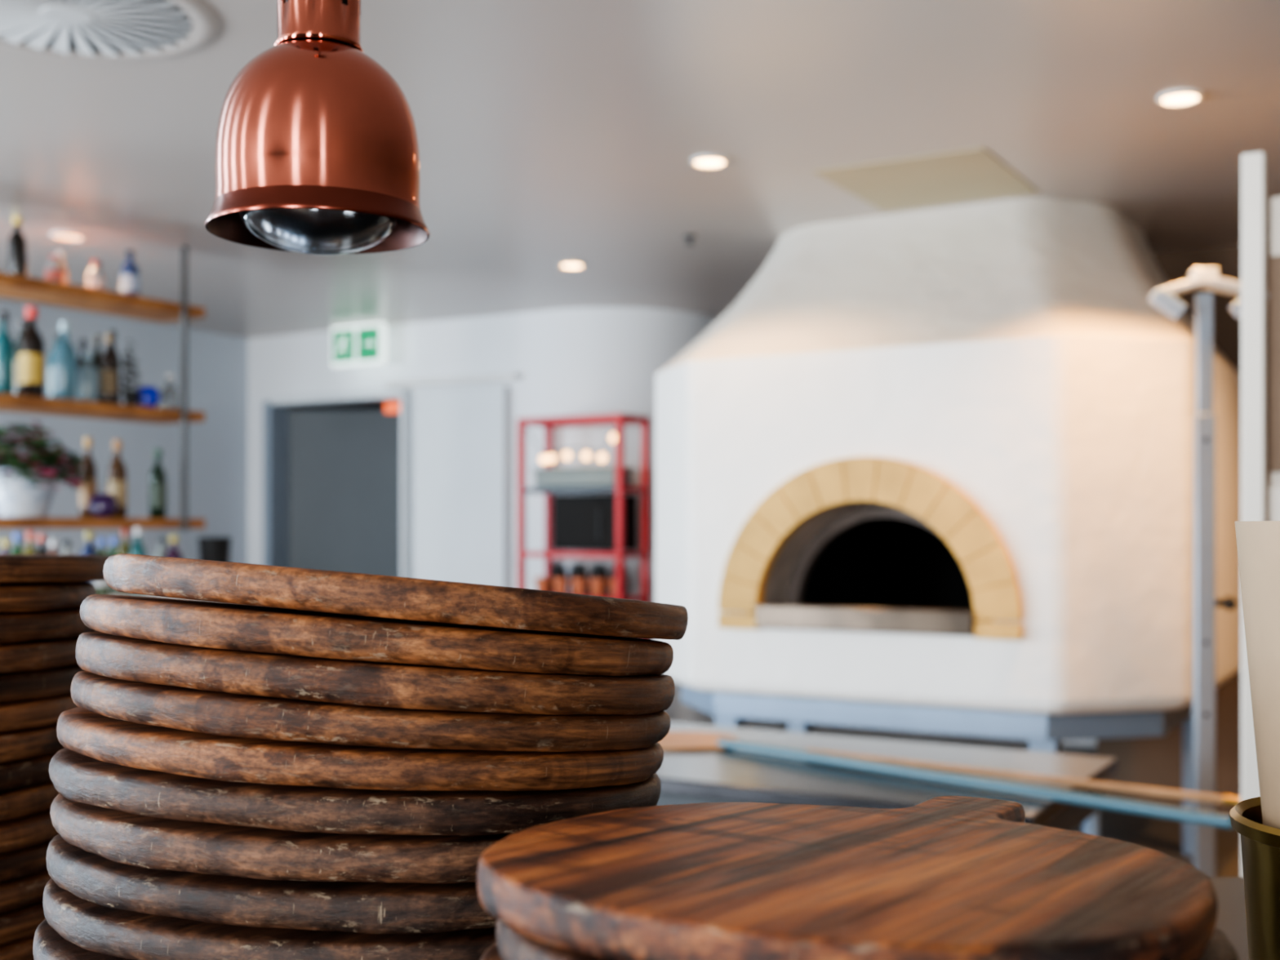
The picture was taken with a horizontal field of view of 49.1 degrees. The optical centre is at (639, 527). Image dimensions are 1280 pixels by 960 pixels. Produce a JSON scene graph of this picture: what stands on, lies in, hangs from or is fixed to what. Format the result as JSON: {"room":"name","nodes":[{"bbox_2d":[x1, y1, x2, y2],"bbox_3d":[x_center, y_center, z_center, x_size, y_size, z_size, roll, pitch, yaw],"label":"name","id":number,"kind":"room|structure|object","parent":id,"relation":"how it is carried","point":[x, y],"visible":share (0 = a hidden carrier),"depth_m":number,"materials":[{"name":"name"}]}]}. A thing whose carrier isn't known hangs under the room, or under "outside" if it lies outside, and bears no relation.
{"room":"commercial kitchen","nodes":[
{"label":"commercial kitchen","id":0,"kind":"room"},
{"bbox_2d":[0,299,400,563],"bbox_3d":[-4.482,0.025,6.666,0.143,2.650,14.200,0,0,30],"label":"wall","id":1,"kind":"structure","parent":0,"point":[218,363],"depth_m":9.00,"materials":[{"name":"grey"}]},
{"bbox_2d":[0,0,1279,338],"bbox_3d":[0.691,-1.360,3.765,13.000,0.120,15.000,0,0,30],"label":"ceiling","id":2,"kind":"structure","parent":0,"point":[550,133],"depth_m":4.63,"materials":[{"name":"paint"}]},
{"bbox_2d":[49,231,85,240],"bbox_3d":[-2.540,-1.294,6.216,0.148,0.011,0.148,0,0,0],"label":"recessed light","id":3,"kind":"object","parent":2,"relation":"in","point":[67,236],"visible":1,"depth_m":6.21,"materials":[{"name":"white ceramic"}]},
{"bbox_2d":[0,0,222,61],"bbox_3d":[-1.440,-1.293,3.520,0.750,0.013,0.750,0,0,0],"label":"ceiling vent","id":4,"kind":"object","parent":2,"relation":"in","point":[101,30],"visible":1,"depth_m":3.62,"materials":[{"name":"metal"}]},
{"bbox_2d":[181,246,187,531],"bbox_3d":[-2.109,-0.642,6.479,0.030,1.315,0.029,0,0,0],"label":"rod","id":5,"kind":"object","parent":2,"relation":"hanging from","point":[184,249],"visible":1,"depth_m":6.47,"materials":[{"name":"grey metal"}]},
{"bbox_2d":[0,516,204,528],"bbox_3d":[-2.684,-0.021,5.819,0.300,0.048,2.000,0,0,30],"label":"shelf","id":6,"kind":"object","parent":5,"relation":"hanging from","point":[6,522],"visible":0.91,"depth_m":6.07,"materials":[{"name":"brown wood"}]},
{"bbox_2d":[0,421,89,517],"bbox_3d":[-2.619,-0.251,5.928,0.524,0.410,0.541,0,0,30],"label":"potted plant","id":7,"kind":"object","parent":6,"relation":"on","point":[27,486],"visible":0.98,"depth_m":5.84,"materials":[{"name":"green plant"}]},
{"bbox_2d":[79,437,97,517],"bbox_3d":[-2.484,-0.226,6.300,0.075,0.360,0.075,0,0,0],"label":"bottle","id":8,"kind":"object","parent":6,"relation":"on","point":[90,488],"visible":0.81,"depth_m":6.27,"materials":[{"name":"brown glass"}]},
{"bbox_2d":[88,493,117,517],"bbox_3d":[-2.369,-0.099,6.179,0.120,0.105,0.120,0,0,0],"label":"glass bowl","id":9,"kind":"object","parent":6,"relation":"on","point":[100,505],"visible":0.92,"depth_m":6.14,"materials":[{"name":"glass"}]},
{"bbox_2d":[107,440,127,517],"bbox_3d":[-2.363,-0.221,6.330,0.083,0.350,0.083,0,0,0],"label":"bottle","id":10,"kind":"object","parent":6,"relation":"on","point":[117,472],"visible":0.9,"depth_m":6.30,"materials":[{"name":"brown glass"}]},
{"bbox_2d":[148,448,166,518],"bbox_3d":[-2.239,-0.206,6.502,0.079,0.320,0.079,0,0,0],"label":"bottle","id":11,"kind":"object","parent":6,"relation":"on","point":[157,477],"visible":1,"depth_m":6.47,"materials":[{"name":"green glass"}]},
{"bbox_2d":[204,0,430,255],"bbox_3d":[-0.247,-0.756,1.080,0.169,1.087,0.169,0,0,27],"label":"heat lamp","id":12,"kind":"object","parent":2,"relation":"hanging from","point":[317,149],"visible":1,"depth_m":1.02,"materials":[{"name":"orange metal"}]},
{"bbox_2d":[286,0,351,45],"bbox_3d":[-0.247,-0.409,1.080,0.049,0.078,0.049,0,0,0],"label":"socket","id":13,"kind":"object","parent":12,"relation":"attached to","point":[330,21],"depth_m":1.05,"materials":[{"name":"orange metal"}]},
{"bbox_2d":[331,321,386,367],"bbox_3d":[-1.789,-1.166,8.882,0.420,0.268,0.067,0,0,30],"label":"exit sign","id":14,"kind":"object","parent":2,"relation":"hanging from","point":[358,344],"visible":1,"depth_m":8.85,"materials":[{"name":"white plastic"}]},
{"bbox_2d":[690,155,728,167],"bbox_3d":[0.246,-1.294,4.946,0.132,0.011,0.132,0,0,0],"label":"recessed light","id":15,"kind":"object","parent":2,"relation":"in","point":[707,161],"visible":1,"depth_m":4.93,"materials":[{"name":"white ceramic"}]},
{"bbox_2d":[812,146,1039,211],"bbox_3d":[1.085,-1.298,5.255,0.630,0.004,0.740,0,0,30],"label":"ceiling panel","id":16,"kind":"object","parent":2,"relation":"attached to","point":[975,174],"visible":1,"depth_m":5.21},
{"bbox_2d":[1156,89,1203,105],"bbox_3d":[1.625,-1.294,4.213,0.132,0.011,0.132,0,0,0],"label":"recessed light","id":17,"kind":"object","parent":2,"relation":"in","point":[1178,97],"visible":1,"depth_m":4.21,"materials":[{"name":"white ceramic"}]},
{"bbox_2d":[248,306,1096,746],"bbox_3d":[0.286,0.025,9.055,5.899,2.650,1.577,0,0,-2],"label":"wall","id":18,"kind":"structure","parent":0,"point":[606,360],"depth_m":8.42,"materials":[{"name":"white"}]},
{"bbox_2d":[262,388,413,577],"bbox_3d":[-1.962,0.237,9.178,1.212,2.225,0.200,0,0,30],"label":"trim","id":19,"kind":"structure","parent":18,"relation":"attached to","point":[275,410],"depth_m":9.37,"materials":[{"name":"paint"}]},
{"bbox_2d":[288,408,400,577],"bbox_3d":[-1.871,0.270,9.424,1.040,2.140,0.110,0,0,6],"label":"door","id":20,"kind":"structure","parent":18,"relation":"in","point":[344,465],"depth_m":9.45,"materials":[{"name":"metal"}]},
{"bbox_2d":[385,373,518,586],"bbox_3d":[-1.176,0.205,8.662,1.000,2.270,0.051,0,0,30],"label":"door","id":21,"kind":"structure","parent":18,"relation":"in","point":[460,434],"depth_m":8.59,"materials":[{"name":"white paint"}]},
{"bbox_2d":[769,724,1240,877],"bbox_3d":[0.691,1.410,3.765,13.000,0.120,15.000,0,0,30],"label":"floor","id":22,"kind":"structure","parent":0,"point":[1165,836],"depth_m":6.37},
{"bbox_2d":[110,591,199,600],"bbox_3d":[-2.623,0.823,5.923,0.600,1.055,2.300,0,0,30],"label":"wooden board","id":23,"kind":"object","parent":22,"relation":"on","point":[113,593],"depth_m":6.19,"materials":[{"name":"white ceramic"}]},
{"bbox_2d":[80,531,97,583],"bbox_3d":[-2.447,0.155,6.225,0.086,0.278,0.086,0,0,0],"label":"bottle","id":24,"kind":"object","parent":23,"relation":"on","point":[89,549],"visible":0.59,"depth_m":6.21,"materials":[{"name":"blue glass"}]},
{"bbox_2d":[93,538,111,595],"bbox_3d":[-2.341,0.170,6.090,0.075,0.247,0.075,0,0,0],"label":"bottle","id":25,"kind":"object","parent":23,"relation":"on","point":[101,587],"visible":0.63,"depth_m":6.07,"materials":[{"name":"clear glass"}]},
{"bbox_2d":[129,527,146,594],"bbox_3d":[-2.244,0.145,6.255,0.072,0.299,0.072,0,0,0],"label":"bottle","id":26,"kind":"object","parent":23,"relation":"on","point":[137,548],"visible":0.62,"depth_m":6.24,"materials":[{"name":"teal glass"}]},
{"bbox_2d":[197,537,231,561],"bbox_3d":[-2.042,0.169,6.721,0.160,0.250,0.160,0,0,0],"label":"ice bucket","id":27,"kind":"object","parent":23,"relation":"on","point":[215,548],"visible":0.48,"depth_m":6.66,"materials":[{"name":"black plastic"}]},
{"bbox_2d":[516,413,649,639],"bbox_3d":[-0.325,0.360,7.987,0.698,1.980,0.318,0,0,30],"label":"metal rack","id":28,"kind":"object","parent":22,"relation":"on","point":[620,420],"visible":0.62,"depth_m":7.93,"materials":[{"name":"red metal"}]},
{"bbox_2d":[549,562,566,591],"bbox_3d":[-0.477,0.290,8.163,0.100,0.178,0.098,0,0,0],"label":"storage jar","id":29,"kind":"object","parent":28,"relation":"on","point":[557,569],"visible":0.69,"depth_m":8.12,"materials":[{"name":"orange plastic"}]},
{"bbox_2d":[525,426,615,463],"bbox_3d":[-0.390,-0.474,7.875,0.625,0.215,0.048,0,0,30],"label":"string lights","id":30,"kind":"object","parent":28,"relation":"hanging from","point":[602,457],"visible":1,"depth_m":7.87,"materials":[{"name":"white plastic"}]},
{"bbox_2d":[569,562,586,593],"bbox_3d":[-0.356,0.290,8.092,0.100,0.178,0.098,0,0,0],"label":"storage jar","id":31,"kind":"object","parent":28,"relation":"on","point":[578,570],"visible":0.67,"depth_m":8.06,"materials":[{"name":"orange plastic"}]},
{"bbox_2d":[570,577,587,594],"bbox_3d":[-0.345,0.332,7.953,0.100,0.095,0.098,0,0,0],"label":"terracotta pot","id":32,"kind":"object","parent":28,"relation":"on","point":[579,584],"visible":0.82,"depth_m":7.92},
{"bbox_2d":[532,466,635,487],"bbox_3d":[-0.325,-0.289,7.987,0.560,0.106,0.220,0,0,30],"label":"storage box","id":33,"kind":"object","parent":28,"relation":"on","point":[605,476],"visible":0.94,"depth_m":7.89,"materials":[{"name":"plastic"}]},
{"bbox_2d":[522,486,645,493],"bbox_3d":[-0.325,-0.215,7.987,0.690,0.030,0.310,0,0,30],"label":"shelf","id":34,"kind":"object","parent":28,"relation":"attached to","point":[573,490],"depth_m":7.86,"materials":[{"name":"red metal"}]},
{"bbox_2d":[522,551,645,558],"bbox_3d":[-0.325,0.150,7.987,0.690,0.030,0.310,0,0,30],"label":"shelf","id":35,"kind":"object","parent":28,"relation":"attached to","point":[547,554],"depth_m":7.85,"materials":[{"name":"red metal"}]},
{"bbox_2d":[553,494,636,550],"bbox_3d":[-0.263,-0.031,7.934,0.430,0.310,0.251,0,0,30],"label":"microwave oven","id":36,"kind":"object","parent":28,"relation":"on","point":[580,522],"visible":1,"depth_m":7.85,"materials":[{"name":"black metal"}]},
{"bbox_2d":[589,577,606,595],"bbox_3d":[-0.237,0.332,7.890,0.100,0.095,0.098,0,0,0],"label":"terracotta pot","id":37,"kind":"object","parent":28,"relation":"on","point":[597,584],"visible":0.98,"depth_m":7.86,"materials":[{"name":"ceramic"}]},
{"bbox_2d":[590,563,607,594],"bbox_3d":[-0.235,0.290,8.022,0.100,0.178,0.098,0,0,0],"label":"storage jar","id":38,"kind":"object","parent":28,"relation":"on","point":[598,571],"visible":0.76,"depth_m":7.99,"materials":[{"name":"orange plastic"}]},
{"bbox_2d":[585,594,645,600],"bbox_3d":[-0.325,0.400,7.987,0.690,0.030,0.310,0,0,30],"label":"shelf","id":39,"kind":"object","parent":28,"relation":"attached to","point":[642,597],"depth_m":7.89,"materials":[{"name":"red metal"}]},
{"bbox_2d":[655,722,1117,835],"bbox_3d":[0.090,0.990,4.028,2.300,0.720,0.900,0,0,30],"label":"bench","id":40,"kind":"object","parent":22,"relation":"on","point":[703,775],"visible":0.26,"depth_m":3.60,"materials":[{"name":"metal"}]},
{"bbox_2d":[657,730,1232,829],"bbox_3d":[0.627,0.614,3.574,0.320,0.028,1.785,0,0,-43],"label":"peel","id":41,"kind":"object","parent":40,"relation":"on","point":[673,740],"visible":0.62,"depth_m":3.42,"materials":[{"name":"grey metal"}]},
{"bbox_2d":[804,748,1240,805],"bbox_3d":[0.920,0.618,3.497,1.173,0.022,0.022,0,0,38],"label":"wooden rod","id":42,"kind":"object","parent":40,"relation":"on","point":[1170,793],"visible":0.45,"depth_m":3.42,"materials":[{"name":"brown wood"}]},
{"bbox_2d":[655,198,1240,855],"bbox_3d":[1.279,0.025,5.805,2.094,2.650,2.123,0,0,30],"label":"oven","id":43,"kind":"object","parent":22,"relation":"on","point":[931,470],"visible":0.84,"depth_m":4.98,"materials":[{"name":"white paint"}]},
{"bbox_2d":[655,198,1240,375],"bbox_3d":[1.297,-0.965,5.836,2.094,0.670,2.050,0,0,30],"label":"hood","id":44,"kind":"object","parent":43,"relation":"attached to","point":[1019,272],"depth_m":5.31,"materials":[{"name":"paint"}]},
{"bbox_2d":[1147,267,1268,877],"bbox_3d":[1.732,0.278,4.300,0.340,2.145,0.320,0,0,8],"label":"metal stand","id":45,"kind":"object","parent":22,"relation":"on","point":[1205,602],"visible":0.8,"depth_m":4.28,"materials":[{"name":"grey metal"}]},
{"bbox_2d":[1209,877,1248,959],"bbox_3d":[-0.100,0.870,0.900,2.600,0.959,1.340,0,0,0],"label":"countertop","id":46,"kind":"structure","parent":22,"relation":"on","point":[1231,920],"depth_m":1.42,"materials":[{"name":"grey stone"}]},
{"bbox_2d":[0,935,34,959],"bbox_3d":[-0.723,0.378,1.329,0.417,0.024,0.442,0,0,43],"label":"serving board","id":47,"kind":"object","parent":46,"relation":"on","point":[21,948],"visible":0.06,"depth_m":1.23,"materials":[{"name":"brown wood"}]},
{"bbox_2d":[0,901,45,944],"bbox_3d":[-0.713,0.352,1.328,0.440,0.024,0.407,0,0,-34],"label":"serving board","id":48,"kind":"object","parent":47,"relation":"on","point":[21,922],"visible":0.11,"depth_m":1.23,"materials":[{"name":"brown wood"}]},
{"bbox_2d":[0,869,51,913],"bbox_3d":[-0.716,0.325,1.328,0.441,0.025,0.410,0,0,-33],"label":"serving board","id":49,"kind":"object","parent":48,"relation":"on","point":[16,893],"visible":0.11,"depth_m":1.24,"materials":[{"name":"brown wood"}]},
{"bbox_2d":[0,841,49,882],"bbox_3d":[-0.733,0.299,1.362,0.417,0.024,0.497,0,0,3],"label":"serving board","id":50,"kind":"object","parent":49,"relation":"on","point":[31,860],"visible":0.13,"depth_m":1.24,"materials":[{"name":"brown wood"}]},
{"bbox_2d":[0,808,58,853],"bbox_3d":[-0.719,0.273,1.362,0.418,0.024,0.495,0,0,16],"label":"serving board","id":51,"kind":"object","parent":50,"relation":"on","point":[31,830],"visible":0.17,"depth_m":1.24,"materials":[{"name":"brown wood"}]},
{"bbox_2d":[0,781,58,821],"bbox_3d":[-0.737,0.247,1.361,0.410,0.024,0.497,0,0,-3],"label":"serving board","id":52,"kind":"object","parent":51,"relation":"on","point":[20,802],"visible":0.16,"depth_m":1.25,"materials":[{"name":"brown wood"}]},
{"bbox_2d":[0,752,56,791],"bbox_3d":[-0.725,0.221,1.329,0.441,0.028,0.410,0,0,-37],"label":"serving board","id":53,"kind":"object","parent":52,"relation":"on","point":[18,773],"visible":0.16,"depth_m":1.25,"materials":[{"name":"brown wood"}]},
{"bbox_2d":[0,723,64,763],"bbox_3d":[-0.727,0.194,1.332,0.415,0.029,0.441,0,0,34],"label":"serving board","id":54,"kind":"object","parent":53,"relation":"on","point":[15,744],"visible":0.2,"depth_m":1.25,"materials":[{"name":"brown wood"}]},
{"bbox_2d":[0,692,78,731],"bbox_3d":[-0.727,0.168,1.329,0.417,0.030,0.442,0,0,45],"label":"serving board","id":55,"kind":"object","parent":54,"relation":"on","point":[46,711],"visible":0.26,"depth_m":1.25,"materials":[{"name":"brown wood"}]},
{"bbox_2d":[0,664,84,702],"bbox_3d":[-0.720,0.142,1.329,0.439,0.031,0.407,0,0,-40],"label":"serving board","id":56,"kind":"object","parent":55,"relation":"on","point":[57,681],"visible":0.36,"depth_m":1.26,"materials":[{"name":"brown wood"}]},
{"bbox_2d":[0,635,79,672],"bbox_3d":[-0.715,0.115,1.331,0.410,0.031,0.441,0,0,39],"label":"serving board","id":57,"kind":"object","parent":56,"relation":"on","point":[35,655],"visible":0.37,"depth_m":1.25,"materials":[{"name":"brown wood"}]},
{"bbox_2d":[0,608,97,643],"bbox_3d":[-0.714,0.089,1.328,0.441,0.033,0.415,0,0,-30],"label":"serving board","id":58,"kind":"object","parent":57,"relation":"on","point":[20,626],"visible":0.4,"depth_m":1.25,"materials":[{"name":"brown wood"}]},
{"bbox_2d":[0,581,96,612],"bbox_3d":[-0.726,0.063,1.327,0.442,0.033,0.417,0,0,-38],"label":"serving board","id":59,"kind":"object","parent":58,"relation":"on","point":[23,596],"visible":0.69,"depth_m":1.26,"materials":[{"name":"brown wood"}]},
{"bbox_2d":[0,554,109,582],"bbox_3d":[-0.707,0.037,1.329,0.458,0.034,0.425,0,0,-40],"label":"serving board","id":60,"kind":"object","parent":59,"relation":"on","point":[14,568],"visible":0.78,"depth_m":1.25,"materials":[{"name":"brown wood"}]},
{"bbox_2d":[1229,796,1279,959],"bbox_3d":[0.432,0.280,0.820,0.160,0.220,0.160,0,0,0],"label":"bucket","id":61,"kind":"object","parent":46,"relation":"on","point":[1260,842],"visible":0.87,"depth_m":0.81,"materials":[{"name":"metal"}]},
{"bbox_2d":[1235,520,1279,829],"bbox_3d":[0.432,0.189,0.820,0.154,0.387,0.154,0,0,0],"label":"paper roll","id":62,"kind":"object","parent":61,"relation":"in","point":[1258,542],"visible":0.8,"depth_m":0.81,"materials":[{"name":"paper"}]},
{"bbox_3d":[-0.179,0.378,0.990,0.406,0.023,0.480,0,0,19],"label":"serving board","id":63,"kind":"object","parent":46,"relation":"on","visible":0},
{"label":"serving board","id":64,"kind":"object","parent":63,"relation":"on","visible":0},
{"label":"serving board","id":65,"kind":"object","parent":64,"relation":"on","visible":0},
{"label":"serving board","id":66,"kind":"object","parent":65,"relation":"on","visible":0},
{"bbox_2d":[32,918,130,959],"bbox_3d":[-0.181,0.272,0.957,0.430,0.046,0.399,0,0,-30],"label":"serving board","id":67,"kind":"object","parent":66,"relation":"on","point":[48,944],"visible":0.08,"depth_m":0.84,"materials":[{"name":"brown wood"}]},
{"bbox_2d":[42,878,496,959],"bbox_3d":[-0.174,0.246,0.956,0.428,0.050,0.405,0,0,-34],"label":"serving board","id":68,"kind":"object","parent":67,"relation":"on","point":[92,926],"visible":0.2,"depth_m":0.77,"materials":[{"name":"brown wood"}]},
{"bbox_2d":[45,834,497,933],"bbox_3d":[-0.172,0.221,0.958,0.430,0.054,0.404,0,0,-40],"label":"serving board","id":69,"kind":"object","parent":68,"relation":"on","point":[369,908],"visible":0.29,"depth_m":0.77,"materials":[{"name":"brown wood"}]},
{"bbox_2d":[49,793,657,884],"bbox_3d":[-0.188,0.196,0.963,0.400,0.060,0.425,0,0,-17],"label":"serving board","id":70,"kind":"object","parent":69,"relation":"on","point":[114,835],"visible":0.34,"depth_m":0.77,"materials":[{"name":"brown wood"}]},
{"bbox_2d":[48,747,661,835],"bbox_3d":[-0.174,0.170,0.959,0.425,0.062,0.396,0,0,-37],"label":"serving board","id":71,"kind":"object","parent":70,"relation":"on","point":[77,777],"visible":0.43,"depth_m":0.77,"materials":[{"name":"brown wood"}]},
{"bbox_2d":[56,706,663,791],"bbox_3d":[-0.171,0.146,0.957,0.420,0.064,0.391,0,0,-30],"label":"serving board","id":72,"kind":"object","parent":71,"relation":"on","point":[85,732],"visible":0.56,"depth_m":0.78,"materials":[{"name":"brown wood"}]},
{"bbox_2d":[70,671,671,751],"bbox_3d":[-0.165,0.123,0.956,0.416,0.065,0.387,0,0,-28],"label":"serving board","id":73,"kind":"object","parent":72,"relation":"on","point":[184,708],"visible":0.6,"depth_m":0.78,"materials":[{"name":"brown wood"}]},
{"bbox_2d":[75,631,675,715],"bbox_3d":[-0.161,0.099,0.956,0.414,0.066,0.393,0,0,-33],"label":"serving board","id":74,"kind":"object","parent":73,"relation":"on","point":[345,682],"visible":0.79,"depth_m":0.78,"materials":[{"name":"brown wood"}]},
{"bbox_2d":[80,594,673,676],"bbox_3d":[-0.162,0.074,0.958,0.411,0.065,0.388,0,0,-32],"label":"serving board","id":75,"kind":"object","parent":74,"relation":"on","point":[203,624],"visible":0.91,"depth_m":0.78,"materials":[{"name":"brown wood"}]},
{"bbox_2d":[102,553,688,639],"bbox_3d":[-0.148,0.049,0.959,0.412,0.066,0.382,0,0,-39],"label":"serving board","id":76,"kind":"object","parent":75,"relation":"on","point":[201,580],"visible":1,"depth_m":0.78,"materials":[{"name":"brown wood"}]},
{"bbox_3d":[0.102,0.380,0.628,0.309,0.019,0.366,0,0,32],"label":"serving board","id":77,"kind":"object","parent":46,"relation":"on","visible":0},
{"label":"serving board","id":78,"kind":"object","parent":77,"relation":"on","visible":0},
{"bbox_3d":[0.099,0.334,0.628,0.306,0.020,0.366,0,-1,28],"label":"serving board","id":79,"kind":"object","parent":78,"relation":"on","visible":0},
{"label":"serving board","id":80,"kind":"object","parent":79,"relation":"on","visible":0},
{"bbox_3d":[0.102,0.289,0.628,0.309,0.020,0.366,0,-1,29],"label":"serving board","id":81,"kind":"object","parent":80,"relation":"on","visible":0},
{"label":"serving board","id":82,"kind":"object","parent":81,"relation":"on","visible":0},
{"bbox_3d":[0.097,0.243,0.628,0.306,0.020,0.366,0,-2,27],"label":"serving board","id":83,"kind":"object","parent":82,"relation":"on","visible":0},
{"label":"serving board","id":84,"kind":"object","parent":83,"relation":"on","visible":0},
{"bbox_2d":[480,942,502,959],"bbox_3d":[0.095,0.198,0.603,0.327,0.036,0.308,0,0,-21],"label":"serving board","id":85,"kind":"object","parent":84,"relation":"on","point":[492,953],"visible":0.02,"depth_m":0.60,"materials":[{"name":"brown wood"}]},
{"bbox_2d":[495,919,1238,959],"bbox_3d":[0.090,0.174,0.610,0.306,0.038,0.320,0,0,-11],"label":"serving board","id":86,"kind":"object","parent":85,"relation":"on","point":[512,944],"visible":0.12,"depth_m":0.54,"materials":[{"name":"brown wood"}]},
{"bbox_2d":[477,795,1217,959],"bbox_3d":[0.084,0.152,0.614,0.311,0.040,0.345,0,0,-10],"label":"serving board","id":87,"kind":"object","parent":86,"relation":"on","point":[942,877],"visible":1,"depth_m":0.54,"materials":[{"name":"brown wood"}]},
{"bbox_2d":[1240,151,1279,877],"bbox_3d":[1.821,0.275,2.967,0.952,2.150,0.508,0,0,30],"label":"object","id":88,"kind":"object","parent":22,"relation":"on","point":[1253,165],"visible":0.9,"depth_m":2.98,"materials":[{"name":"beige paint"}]},
{"bbox_2d":[1096,241,1270,815],"bbox_3d":[5.527,0.025,6.003,6.500,2.650,2.060,0,0,30],"label":"wall","id":89,"kind":"structure","parent":0,"point":[1153,762],"depth_m":6.49,"materials":[{"name":"paint"}]},
{"bbox_3d":[-3.067,-0.642,5.487,0.030,1.315,0.029,0,0,0],"label":"rod","id":90,"kind":"object","parent":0,"visible":0},
{"bbox_2d":[0,271,204,322],"bbox_3d":[-2.684,-1.016,5.819,0.300,0.048,2.000,0,0,30],"label":"shelf","id":91,"kind":"object","parent":90,"relation":"hanging from","point":[12,286],"visible":0.91,"depth_m":6.13,"materials":[{"name":"brown wood"}]},
{"bbox_2d":[8,216,26,275],"bbox_3d":[-2.605,-1.171,5.856,0.072,0.260,0.072,0,0,0],"label":"bottle","id":92,"kind":"object","parent":91,"relation":"on","point":[17,243],"visible":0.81,"depth_m":5.83,"materials":[{"name":"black glass"}]},
{"bbox_2d":[44,254,62,282],"bbox_3d":[-2.515,-1.106,6.009,0.073,0.130,0.073,0,0,0],"label":"bottle","id":93,"kind":"object","parent":91,"relation":"on","point":[53,269],"visible":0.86,"depth_m":5.98,"materials":[{"name":"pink glass"}]},
{"bbox_2d":[87,260,104,289],"bbox_3d":[-2.408,-1.111,6.192,0.071,0.140,0.071,0,0,0],"label":"bottle","id":94,"kind":"object","parent":91,"relation":"on","point":[95,279],"visible":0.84,"depth_m":6.17,"materials":[{"name":"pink glass"}]},
{"bbox_2d":[120,249,139,296],"bbox_3d":[-2.319,-1.151,6.365,0.083,0.220,0.083,0,0,0],"label":"bottle","id":95,"kind":"object","parent":91,"relation":"on","point":[130,272],"visible":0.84,"depth_m":6.33,"materials":[{"name":"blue glass"}]},
{"bbox_2d":[0,392,204,424],"bbox_3d":[-2.684,-0.524,5.819,0.300,0.048,2.000,0,0,30],"label":"shelf","id":96,"kind":"object","parent":90,"relation":"hanging from","point":[17,403],"visible":0.91,"depth_m":6.13,"materials":[{"name":"brown wood"}]},
{"bbox_2d":[0,311,13,394],"bbox_3d":[-2.673,-0.729,5.878,0.080,0.360,0.080,0,0,0],"label":"bottle","id":97,"kind":"object","parent":96,"relation":"on","point":[6,346],"visible":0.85,"depth_m":5.85,"materials":[{"name":"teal glass"}]},
{"bbox_2d":[13,318,26,394],"bbox_3d":[-2.664,-0.724,6.032,0.079,0.350,0.079,0,0,0],"label":"bottle","id":98,"kind":"object","parent":96,"relation":"on","point":[21,323],"visible":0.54,"depth_m":6.00,"materials":[{"name":"clear glass"}]},
{"bbox_2d":[17,306,44,396],"bbox_3d":[-2.565,-0.739,5.903,0.103,0.380,0.103,0,0,0],"label":"bottle","id":99,"kind":"object","parent":96,"relation":"on","point":[31,357],"visible":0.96,"depth_m":5.87,"materials":[{"name":"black glass"}]},
{"bbox_2d":[48,330,61,397],"bbox_3d":[-2.575,-0.709,6.184,0.075,0.320,0.075,0,0,0],"label":"bottle","id":100,"kind":"object","parent":96,"relation":"on","point":[56,334],"visible":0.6,"depth_m":6.15,"materials":[{"name":"clear glass"}]},
{"bbox_2d":[53,321,76,399],"bbox_3d":[-2.487,-0.719,6.057,0.092,0.340,0.092,0,0,0],"label":"bottle","id":101,"kind":"object","parent":96,"relation":"on","point":[64,353],"visible":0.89,"depth_m":6.02,"materials":[{"name":"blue glass"}]},
{"bbox_2d":[77,351,99,401],"bbox_3d":[-2.418,-0.659,6.135,0.090,0.220,0.090,0,0,0],"label":"bottle","id":102,"kind":"object","parent":96,"relation":"on","point":[88,375],"visible":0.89,"depth_m":6.10,"materials":[{"name":"clear glass"}]},
{"bbox_2d":[91,333,102,402],"bbox_3d":[-2.469,-0.714,6.366,0.071,0.330,0.071,0,0,0],"label":"bottle","id":103,"kind":"object","parent":96,"relation":"on","point":[97,356],"visible":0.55,"depth_m":6.35,"materials":[{"name":"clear glass"}]},
{"bbox_2d":[100,333,117,403],"bbox_3d":[-2.359,-0.704,6.218,0.069,0.310,0.069,0,0,0],"label":"bottle","id":104,"kind":"object","parent":96,"relation":"on","point":[108,373],"visible":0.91,"depth_m":6.19,"materials":[{"name":"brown glass"}]},
{"bbox_2d":[108,329,119,404],"bbox_3d":[-2.427,-0.729,6.439,0.068,0.360,0.068,0,0,0],"label":"bottle","id":105,"kind":"object","parent":96,"relation":"on","point":[113,332],"visible":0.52,"depth_m":6.43,"materials":[{"name":"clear glass"}]},
{"bbox_2d":[119,339,143,405],"bbox_3d":[-2.292,-0.699,6.306,0.103,0.300,0.106,0,0,-37],"label":"potted succulent","id":106,"kind":"object","parent":96,"relation":"on","point":[131,397],"visible":0.97,"depth_m":6.29,"materials":[{"name":"green plant"}]},
{"bbox_2d":[123,389,138,405],"bbox_3d":[-2.291,-0.584,6.303,0.068,0.070,0.067,0,0,0],"label":"pot","id":107,"kind":"object","parent":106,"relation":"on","point":[131,397],"depth_m":6.28,"materials":[{"name":"black plastic"}]},
{"bbox_2d":[137,386,160,407],"bbox_3d":[-2.251,-0.597,6.403,0.110,0.096,0.110,0,0,0],"label":"bowl","id":108,"kind":"object","parent":96,"relation":"on","point":[150,395],"visible":0.79,"depth_m":6.36,"materials":[{"name":"ceramic"}]},
{"bbox_2d":[160,373,179,409],"bbox_3d":[-2.200,-0.634,6.550,0.090,0.170,0.090,0,0,0],"label":"bottle","id":109,"kind":"object","parent":96,"relation":"on","point":[170,395],"visible":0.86,"depth_m":6.52,"materials":[{"name":"clear glass"}]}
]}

